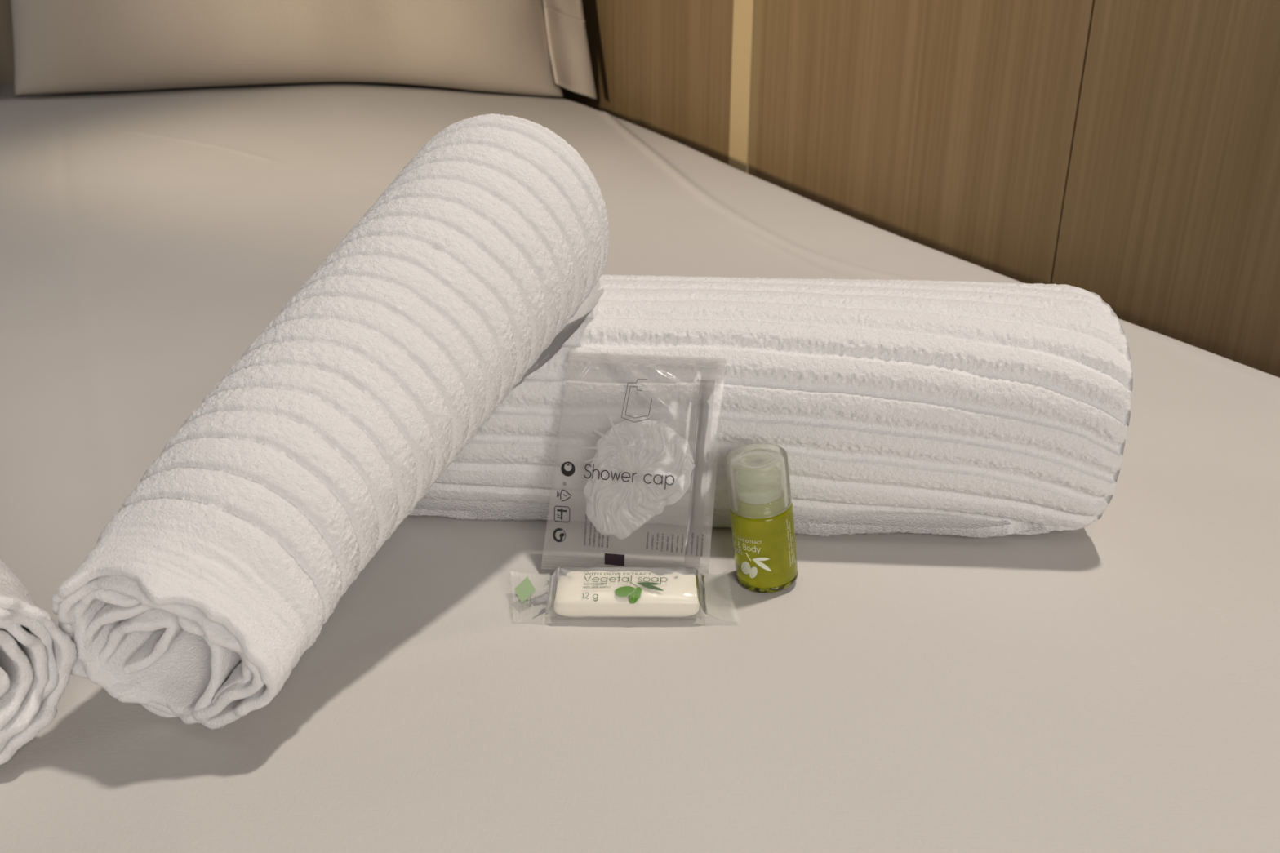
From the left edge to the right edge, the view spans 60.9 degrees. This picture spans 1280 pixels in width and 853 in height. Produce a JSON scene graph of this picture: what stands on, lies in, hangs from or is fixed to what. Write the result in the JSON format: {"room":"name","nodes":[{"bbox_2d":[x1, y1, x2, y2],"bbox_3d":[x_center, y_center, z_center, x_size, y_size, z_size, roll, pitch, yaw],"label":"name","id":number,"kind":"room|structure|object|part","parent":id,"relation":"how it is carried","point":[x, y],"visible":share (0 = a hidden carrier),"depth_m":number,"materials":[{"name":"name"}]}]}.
{"room":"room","nodes":[
{"label":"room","id":0,"kind":"room"},
{"bbox_2d":[0,0,561,97],"bbox_3d":[-1.167,-1.074,1.366,2.280,2.450,0.080,-9,25,-20],"label":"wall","id":1,"kind":"structure","parent":0,"point":[6,60],"depth_m":1.63,"materials":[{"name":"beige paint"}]},
{"bbox_2d":[560,0,1279,377],"bbox_3d":[0.349,-0.764,0.635,0.050,2.450,2.520,-9,25,-20],"label":"wall","id":2,"kind":"structure","parent":0,"point":[1126,153],"depth_m":0.88,"materials":[{"name":"brown wood"}]},
{"bbox_2d":[728,0,755,173],"bbox_3d":[0.132,-0.960,1.097,0.021,2.450,0.050,-9,25,-20],"label":"trim","id":3,"kind":"structure","parent":2,"relation":"attached to","point":[744,10],"depth_m":1.32,"materials":[{"name":"beige wood"}]},
{"bbox_2d":[747,0,763,177],"bbox_3d":[0.146,-0.947,1.066,0.019,2.450,0.022,-9,25,-20],"label":"trim","id":4,"kind":"structure","parent":2,"relation":"attached to","point":[758,3],"depth_m":1.29,"materials":[{"name":"brown wood"}]},
{"bbox_3d":[-0.699,0.534,0.777,3.083,0.050,3.261,0,23,0],"label":"floor","id":5,"kind":"structure","parent":0,"visible":0},
{"bbox_2d":[0,81,1279,852],"bbox_3d":[-0.526,0.128,0.897,1.607,0.611,2.070,-9,25,-20],"label":"bed","id":6,"kind":"object","parent":5,"relation":"on","point":[1111,684],"visible":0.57,"depth_m":0.40,"materials":[{"name":"fabric"}]},
{"bbox_2d":[0,558,77,764],"bbox_3d":[-0.255,0.049,0.345,0.178,0.079,0.079,16,28,33],"label":"rolled towel","id":7,"kind":"object","parent":6,"relation":"on","point":[37,658],"visible":1,"depth_m":0.32,"materials":[{"name":"white fabric"}]},
{"bbox_2d":[10,0,596,99],"bbox_3d":[-0.484,-0.705,1.578,0.818,0.461,0.234,-9,25,-20],"label":"pillow","id":8,"kind":"object","parent":6,"relation":"on","point":[535,47],"visible":1,"depth_m":1.52,"materials":[{"name":"fabric"}]},
{"bbox_2d":[51,113,608,728],"bbox_3d":[-0.096,-0.013,0.375,0.082,0.167,0.211,12,26,26],"label":"rolled towel","id":9,"kind":"object","parent":6,"relation":"on","point":[197,601],"visible":1,"depth_m":0.34,"materials":[{"name":"white fabric"}]},
{"bbox_2d":[511,566,707,622],"bbox_3d":[-0.007,0.061,0.401,0.086,0.013,0.023,0,23,0],"label":"wrapper","id":10,"kind":"object","parent":6,"relation":"on","point":[526,588],"visible":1,"depth_m":0.40,"materials":[{"name":"white"}]},
{"bbox_2d":[553,570,699,617],"bbox_3d":[-0.005,0.061,0.401,0.053,0.012,0.019,0,23,0],"label":"soap bar","id":11,"kind":"object","parent":10,"relation":"in","point":[679,597],"visible":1,"depth_m":0.39,"materials":[{"name":"white"}]},
{"bbox_2d":[614,586,641,603],"bbox_3d":[-0.004,0.061,0.393,0.010,0.003,0.006,0,23,0],"label":"print","id":12,"kind":"object","parent":10,"relation":"on","point":[635,593],"depth_m":0.39,"materials":[{"name":"green"}]},
{"bbox_2d":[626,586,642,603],"bbox_3d":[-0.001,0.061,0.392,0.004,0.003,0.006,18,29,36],"label":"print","id":13,"kind":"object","parent":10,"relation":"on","point":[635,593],"depth_m":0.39,"materials":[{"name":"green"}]},
{"bbox_2d":[629,582,663,591],"bbox_3d":[0.003,0.058,0.395,0.013,0.001,0.004,5,24,12],"label":"print","id":14,"kind":"object","parent":10,"relation":"on","point":[647,584],"depth_m":0.39,"materials":[{"name":"green"}]},
{"bbox_2d":[552,378,715,568],"bbox_3d":[-0.003,0.015,0.421,0.068,0.082,0.031,3,23,6],"label":"sachet","id":15,"kind":"object","parent":6,"relation":"on","point":[694,540],"depth_m":0.42,"materials":[{"name":"white"}]},
{"bbox_2d":[583,514,608,547],"bbox_3d":[-0.017,0.037,0.423,0.010,0.019,0.007,4,23,10],"label":"print","id":16,"kind":"object","parent":15,"relation":"attached to","point":[586,517],"depth_m":0.42,"materials":[{"name":"grey"}]},
{"bbox_3d":[-0.001,0.020,0.421,0.044,0.046,0.018,0,23,0],"label":"shower cap","id":17,"kind":"part","parent":15,"relation":"part of","materials":[{"name":"white plastic"}]},
{"bbox_2d":[645,532,703,556],"bbox_3d":[0.013,0.045,0.420,0.022,0.009,0.003,3,23,8],"label":"print","id":18,"kind":"object","parent":15,"relation":"on","point":[694,540],"depth_m":0.42,"materials":[{"name":"grey"}]},
{"bbox_2d":[725,443,798,593],"bbox_3d":[0.046,0.035,0.412,0.029,0.055,0.024,0,23,0],"label":"shampoo bottle","id":19,"kind":"object","parent":6,"relation":"on","point":[762,514],"visible":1,"depth_m":0.41,"materials":[{"name":"plastic"}]},
{"bbox_2d":[741,561,757,577],"bbox_3d":[0.041,0.054,0.410,0.007,0.007,0.001,18,29,35],"label":"print","id":20,"kind":"object","parent":19,"relation":"on","point":[748,569],"depth_m":0.41,"materials":[{"name":"grey"}]},
{"bbox_2d":[745,552,771,571],"bbox_3d":[0.044,0.051,0.407,0.010,0.007,0.001,6,24,14],"label":"print","id":21,"kind":"object","parent":19,"relation":"on","point":[754,562],"depth_m":0.41,"materials":[{"name":"white paint"}]},
{"bbox_2d":[735,463,782,504],"bbox_3d":[0.044,0.021,0.405,0.018,0.012,0.017,0,23,0],"label":"cap","id":22,"kind":"object","parent":19,"relation":"on","point":[758,493],"depth_m":0.41,"materials":[{"name":"white plastic"}]},
{"bbox_2d":[736,571,798,593],"bbox_3d":[0.049,0.057,0.422,0.024,0.005,0.024,0,23,0],"label":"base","id":23,"kind":"object","parent":19,"relation":"on","point":[762,582],"depth_m":0.41,"materials":[{"name":"plastic"}]},
{"bbox_2d":[408,274,1133,537],"bbox_3d":[0.043,-0.015,0.475,0.303,0.096,0.124,0,23,0],"label":"rolled towel","id":24,"kind":"object","parent":6,"relation":"on","point":[969,409],"visible":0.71,"depth_m":0.43,"materials":[{"name":"white fabric"}]}
]}

